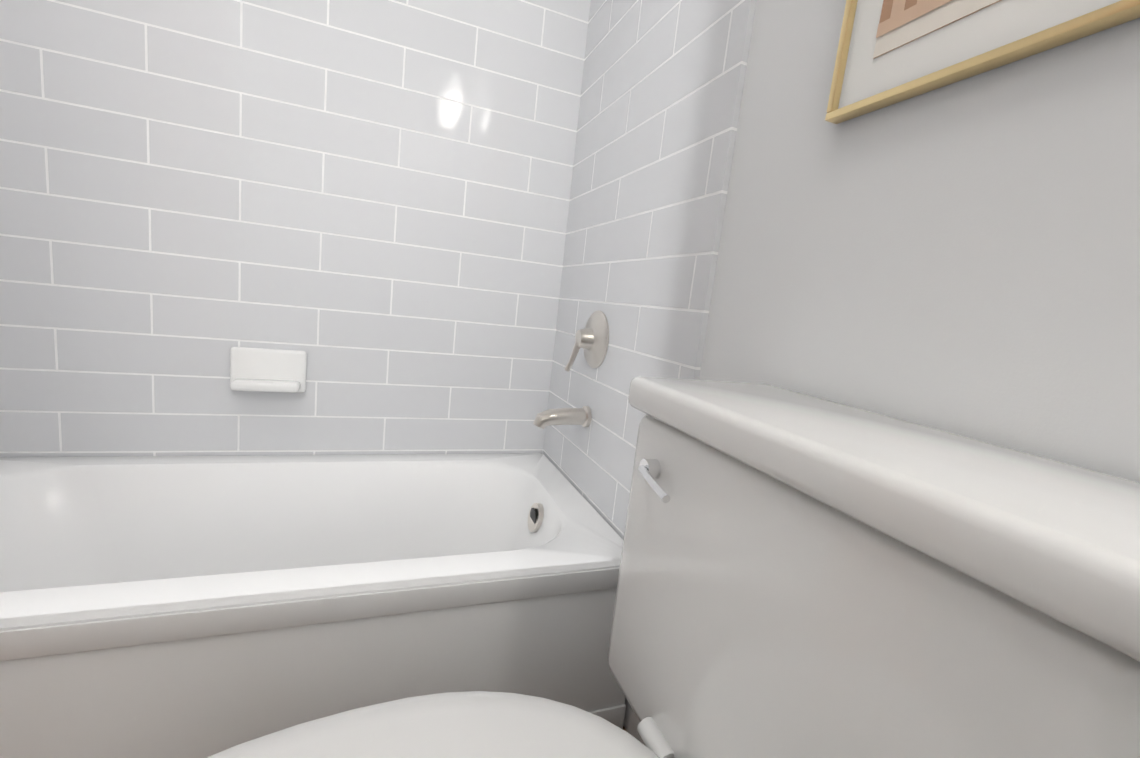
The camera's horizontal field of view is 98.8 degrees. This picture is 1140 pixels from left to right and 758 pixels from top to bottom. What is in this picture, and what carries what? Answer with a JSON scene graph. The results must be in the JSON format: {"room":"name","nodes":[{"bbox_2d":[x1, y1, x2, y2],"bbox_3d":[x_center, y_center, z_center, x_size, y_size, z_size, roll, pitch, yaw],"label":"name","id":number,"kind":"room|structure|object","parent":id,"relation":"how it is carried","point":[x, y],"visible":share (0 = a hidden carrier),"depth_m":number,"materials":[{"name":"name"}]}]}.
{"room":"bathroom","nodes":[
{"label":"bathroom","id":0,"kind":"room"},
{"bbox_2d":[623,0,1139,740],"bbox_3d":[0.638,-0.550,0.134,0.100,3.080,3.200,3,9,-21],"label":"wall","id":1,"kind":"structure","parent":0,"point":[961,258],"depth_m":0.53,"materials":[{"name":"white paint"}]},
{"bbox_2d":[543,0,756,538],"bbox_3d":[0.169,-0.717,1.205,0.012,2.160,0.818,3,9,-21],"label":"wall tiles","id":2,"kind":"structure","parent":1,"relation":"attached to","point":[661,96],"depth_m":1.16,"materials":[{"name":"grey tile"}]},
{"bbox_2d":[533,406,591,428],"bbox_3d":[-0.025,0.106,1.360,0.158,0.066,0.060,3,9,-21],"label":"tub spout","id":3,"kind":"object","parent":2,"relation":"attached to","point":[582,416],"visible":1,"depth_m":1.34,"materials":[{"name":"silver metal"}]},
{"bbox_2d":[564,311,608,371],"bbox_3d":[0.037,-0.102,1.342,0.077,0.178,0.160,3,9,-21],"label":"tub valve","id":4,"kind":"object","parent":2,"relation":"attached to","point":[592,339],"visible":1,"depth_m":1.32,"materials":[{"name":"silver metal"}]},
{"bbox_2d":[825,0,1139,123],"bbox_3d":[0.500,-0.680,0.330,0.022,0.786,0.595,3,9,-21],"label":"picture frame","id":5,"kind":"object","parent":1,"relation":"attached to","point":[890,52],"visible":0.98,"depth_m":0.54,"materials":[{"name":"gold metal"}]},
{"bbox_3d":[-0.291,0.973,0.082,1.720,0.100,3.400,3,9,-21],"label":"floor","id":6,"kind":"structure","parent":0,"visible":0},
{"bbox_2d":[0,453,625,757],"bbox_3d":[-0.683,0.499,1.155,1.492,0.420,0.753,3,9,-21],"label":"bathtub","id":7,"kind":"object","parent":6,"relation":"on","point":[179,606],"visible":0.85,"depth_m":0.97,"materials":[{"name":"white ceramic"}]},
{"bbox_2d":[207,377,1139,757],"bbox_3d":[-0.067,0.455,0.423,0.886,0.864,0.517,3,9,-21],"label":"toilet","id":8,"kind":"object","parent":6,"relation":"on","point":[801,575],"visible":1,"depth_m":0.39,"materials":[{"name":"white ceramic"}]},
{"bbox_3d":[-0.691,-0.887,1.358,1.720,3.080,0.100,3,9,-21],"label":"wall","id":9,"kind":"structure","parent":0,"visible":0},
{"bbox_2d":[0,0,590,456],"bbox_3d":[-0.677,-0.828,1.314,1.520,2.160,0.012,3,9,-21],"label":"wall tile","id":10,"kind":"structure","parent":9,"relation":"attached to","point":[364,204],"depth_m":1.34,"materials":[{"name":"grey tile"}]},
{"bbox_2d":[230,347,306,392],"bbox_3d":[-0.846,-0.020,1.365,0.188,0.124,0.068,3,9,-21],"label":"soap dish","id":11,"kind":"object","parent":10,"relation":"attached to","point":[265,370],"visible":1,"depth_m":1.37,"materials":[{"name":"white ceramic"}]}
]}

